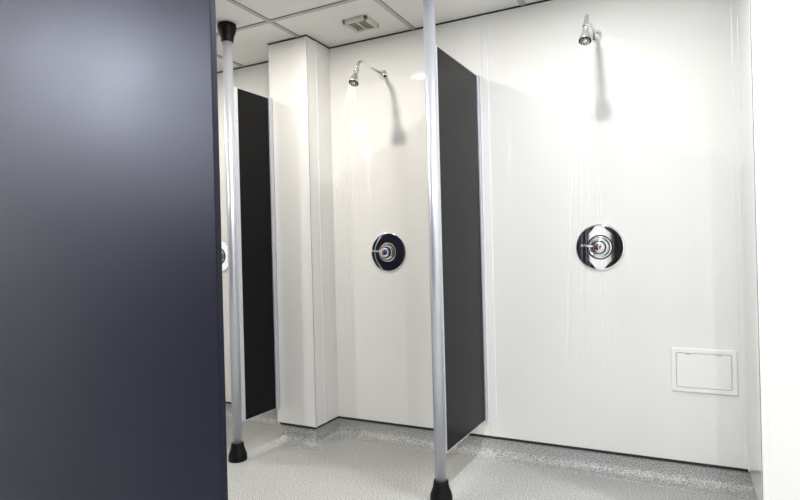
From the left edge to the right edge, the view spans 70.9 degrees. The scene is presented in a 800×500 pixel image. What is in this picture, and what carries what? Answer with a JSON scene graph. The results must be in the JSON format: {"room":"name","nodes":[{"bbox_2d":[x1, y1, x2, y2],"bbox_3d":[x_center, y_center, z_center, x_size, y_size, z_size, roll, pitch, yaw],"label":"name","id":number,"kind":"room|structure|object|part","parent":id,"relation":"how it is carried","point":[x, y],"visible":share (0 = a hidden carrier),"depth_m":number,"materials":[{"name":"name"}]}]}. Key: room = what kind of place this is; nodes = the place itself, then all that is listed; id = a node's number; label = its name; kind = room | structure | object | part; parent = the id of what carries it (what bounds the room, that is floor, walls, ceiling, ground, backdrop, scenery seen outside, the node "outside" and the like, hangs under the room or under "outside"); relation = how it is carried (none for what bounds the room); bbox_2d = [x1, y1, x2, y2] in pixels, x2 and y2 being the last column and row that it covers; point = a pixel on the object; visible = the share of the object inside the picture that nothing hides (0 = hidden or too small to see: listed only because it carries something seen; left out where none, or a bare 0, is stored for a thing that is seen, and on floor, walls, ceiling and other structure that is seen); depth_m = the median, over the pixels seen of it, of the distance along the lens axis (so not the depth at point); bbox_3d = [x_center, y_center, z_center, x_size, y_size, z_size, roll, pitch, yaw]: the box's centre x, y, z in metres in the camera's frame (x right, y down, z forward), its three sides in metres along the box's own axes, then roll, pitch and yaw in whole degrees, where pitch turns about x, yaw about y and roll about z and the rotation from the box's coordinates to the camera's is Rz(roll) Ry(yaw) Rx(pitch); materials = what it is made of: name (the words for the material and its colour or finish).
{"room":"communal shower room","nodes":[
{"label":"communal shower room","id":0,"kind":"room"},
{"bbox_2d":[268,37,338,426],"bbox_3d":[-0.552,-0.098,3.227,0.264,2.135,0.227,-1,0,27],"label":"wall column","id":1,"kind":"structure","parent":0,"point":[286,59],"depth_m":3.13,"materials":[{"name":"white plastic"}]},
{"bbox_2d":[303,36,317,426],"bbox_3d":[-0.489,-0.099,3.078,0.022,2.135,0.022,-1,0,27],"label":"trim","id":2,"kind":"structure","parent":1,"relation":"attached to","point":[305,38],"depth_m":3.07,"materials":[{"name":"white plastic"}]},
{"bbox_2d":[215,0,541,71],"bbox_3d":[-1.226,-1.206,0.851,6.680,0.097,5.330,-1,0,27],"label":"ceiling","id":3,"kind":"structure","parent":0,"point":[249,46],"depth_m":2.85,"materials":[{"name":"tile"}]},
{"bbox_2d":[343,15,378,32],"bbox_3d":[-0.203,-1.173,2.922,0.140,0.020,0.140,-1,0,27],"label":"ceiling vent","id":4,"kind":"object","parent":3,"relation":"in","point":[361,23],"visible":1,"depth_m":2.91,"materials":[{"name":"grey plastic"}]},
{"bbox_2d":[350,21,372,29],"bbox_3d":[-0.203,-1.171,2.922,0.106,0.006,0.092,-1,0,27],"label":"grille","id":5,"kind":"object","parent":4,"relation":"attached to","point":[357,25],"depth_m":2.93,"materials":[{"name":"grey plastic"}]},
{"bbox_2d":[216,0,525,66],"bbox_3d":[-1.225,-1.155,0.851,6.400,0.005,5.050,-1,0,27],"label":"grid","id":6,"kind":"structure","parent":3,"relation":"attached to","point":[521,2],"depth_m":2.81,"materials":[{"name":"silver metal"}]},
{"bbox_2d":[226,421,734,499],"bbox_3d":[-1.166,1.150,0.851,6.680,0.120,5.330,-1,0,27],"label":"floor","id":7,"kind":"structure","parent":0,"point":[346,469],"depth_m":2.60,"materials":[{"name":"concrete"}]},
{"bbox_2d":[0,0,227,499],"bbox_3d":[-1.628,-0.020,1.627,3.000,2.244,0.106,-1,0,27],"label":"privacy screen","id":8,"kind":"object","parent":7,"relation":"on","point":[112,360],"visible":1,"depth_m":1.04,"materials":[{"name":"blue laminate"}]},
{"bbox_2d":[217,21,279,462],"bbox_3d":[-0.799,-0.042,3.018,0.094,2.244,0.369,-1,0,28],"label":"partition","id":9,"kind":"object","parent":7,"relation":"on","point":[248,116],"depth_m":2.99,"materials":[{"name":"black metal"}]},
{"bbox_3d":[-0.782,0.020,3.046,0.013,1.740,0.288,-1,0,28],"label":"panel","id":10,"kind":"part","parent":9,"relation":"part of","materials":[{"name":"black laminate"}]},
{"bbox_2d":[423,0,487,499],"bbox_3d":[0.269,-0.069,2.594,0.094,2.244,0.621,-1,0,28],"label":"partition","id":11,"kind":"object","parent":7,"relation":"on","point":[452,91],"depth_m":2.52,"materials":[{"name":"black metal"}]},
{"bbox_3d":[0.286,-0.007,2.622,0.013,1.740,0.540,-1,0,28],"label":"panel","id":12,"kind":"part","parent":11,"relation":"part of","materials":[{"name":"black laminate"}]},
{"bbox_2d":[217,0,799,467],"bbox_3d":[-0.034,-0.111,3.171,6.400,2.135,0.140,-1,0,27],"label":"wall","id":13,"kind":"structure","parent":0,"point":[630,130],"depth_m":2.67,"materials":[{"name":"white plastic"}]},
{"bbox_2d":[222,240,227,271],"bbox_3d":[-1.192,0.041,3.644,0.217,0.217,0.056,-1,0,27],"label":"shower valve","id":14,"kind":"object","parent":13,"relation":"attached to","point":[224,244],"visible":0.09,"depth_m":3.63,"materials":[{"name":"silver metal"}]},
{"bbox_2d":[315,41,327,422],"bbox_3d":[-0.441,-0.100,3.152,0.004,2.135,0.026,-1,0,27],"label":"trim","id":15,"kind":"structure","parent":13,"relation":"attached to","point":[316,43],"depth_m":3.15,"materials":[{"name":"white plastic"}]},
{"bbox_2d":[349,60,387,86],"bbox_3d":[-0.167,-0.910,2.954,0.054,0.166,0.349,-1,0,27],"label":"shower","id":16,"kind":"object","parent":13,"relation":"attached to","point":[383,74],"visible":1,"depth_m":2.87,"materials":[{"name":"silver metal"}]},
{"bbox_3d":[-0.161,-0.945,2.966,0.019,0.069,0.281,-1,0,27],"label":"arm","id":17,"kind":"part","parent":16,"relation":"part of","materials":[{"name":"silver metal"}]},
{"bbox_2d":[217,0,550,72],"bbox_3d":[-0.202,-1.179,2.890,6.400,0.008,0.495,-1,0,27],"label":"trim","id":18,"kind":"structure","parent":13,"relation":"attached to","point":[542,0],"depth_m":3.08,"materials":[{"name":"grey"}]},
{"bbox_2d":[371,233,405,271],"bbox_3d":[-0.076,0.013,3.084,0.217,0.217,0.056,-1,0,27],"label":"shower valve","id":19,"kind":"object","parent":13,"relation":"attached to","point":[388,250],"visible":1,"depth_m":3.09,"materials":[{"name":"silver metal"}]},
{"bbox_3d":[-0.082,0.013,3.071,0.052,0.052,0.024,-1,0,27],"label":"control knob","id":20,"kind":"part","parent":19,"relation":"part of","materials":[{"name":"silver metal"}]},
{"bbox_3d":[-0.072,0.013,3.091,0.106,0.106,0.023,-1,0,27],"label":"knob mount","id":21,"kind":"part","parent":19,"relation":"part of","materials":[{"name":"silver metal"}]},
{"bbox_2d":[226,401,748,471],"bbox_3d":[-0.138,0.968,2.910,6.400,0.016,0.516,-1,0,27],"label":"trim","id":22,"kind":"structure","parent":13,"relation":"attached to","point":[337,417],"depth_m":2.74,"materials":[{"name":"grey plastic"}]},
{"bbox_2d":[481,15,496,436],"bbox_3d":[0.451,-0.123,2.847,0.030,2.135,0.005,-1,0,27],"label":"trim","id":23,"kind":"structure","parent":13,"relation":"attached to","point":[483,17],"depth_m":2.84,"materials":[{"name":"white plastic"}]},
{"bbox_2d":[226,403,757,499],"bbox_3d":[-0.151,1.017,2.880,6.400,0.095,0.582,-1,0,27],"label":"baseboard","id":24,"kind":"structure","parent":13,"relation":"attached to","point":[739,485],"depth_m":2.76,"materials":[{"name":"plastic"}]},
{"bbox_2d":[578,14,601,45],"bbox_3d":[0.832,-0.936,2.452,0.057,0.166,0.349,-1,0,27],"label":"shower","id":25,"kind":"object","parent":13,"relation":"attached to","point":[585,38],"visible":1,"depth_m":2.34,"materials":[{"name":"silver metal"}]},
{"bbox_3d":[0.837,-0.970,2.465,0.020,0.069,0.281,-1,0,27],"label":"arm","id":26,"kind":"part","parent":25,"relation":"part of","materials":[{"name":"silver metal"}]},
{"bbox_2d":[576,224,624,270],"bbox_3d":[0.917,-0.012,2.586,0.217,0.217,0.056,-1,0,27],"label":"shower valve","id":27,"kind":"object","parent":13,"relation":"attached to","point":[600,247],"visible":1,"depth_m":2.59,"materials":[{"name":"silver metal"}]},
{"bbox_3d":[0.910,-0.012,2.573,0.052,0.052,0.024,-1,0,27],"label":"control knob","id":28,"kind":"part","parent":27,"relation":"part of","materials":[{"name":"silver metal"}]},
{"bbox_3d":[0.921,-0.013,2.593,0.106,0.106,0.023,-1,0,27],"label":"knob mount","id":29,"kind":"part","parent":27,"relation":"part of","materials":[{"name":"silver metal"}]},
{"bbox_2d":[671,347,737,395],"bbox_3d":[1.309,0.522,2.423,0.252,0.191,0.010,-1,0,27],"label":"access hatch","id":30,"kind":"object","parent":13,"relation":"attached to","point":[707,370],"visible":1,"depth_m":2.42,"materials":[{"name":"white plastic"}]},
{"bbox_3d":[1.309,0.522,2.423,0.209,0.148,0.008,-1,0,27],"label":"door","id":31,"kind":"part","parent":30,"relation":"part of","materials":[{"name":"white plastic"}]},
{"bbox_2d":[731,0,747,468],"bbox_3d":[1.424,-0.148,2.359,0.024,2.135,0.005,-1,0,27],"label":"trim","id":32,"kind":"structure","parent":13,"relation":"attached to","point":[733,2],"depth_m":2.36,"materials":[{"name":"white plastic"}]},
{"bbox_2d":[737,0,799,499],"bbox_3d":[1.377,-0.147,2.111,0.117,2.135,0.491,-1,0,27],"label":"wall","id":33,"kind":"structure","parent":0,"point":[775,26],"depth_m":1.90,"materials":[{"name":"white plastic"}]},
{"bbox_2d":[749,0,769,499],"bbox_3d":[1.226,-0.143,1.922,0.022,2.135,0.022,-1,0,27],"label":"trim","id":34,"kind":"structure","parent":33,"relation":"attached to","point":[753,4],"depth_m":1.91,"materials":[{"name":"white plastic"}]}
]}

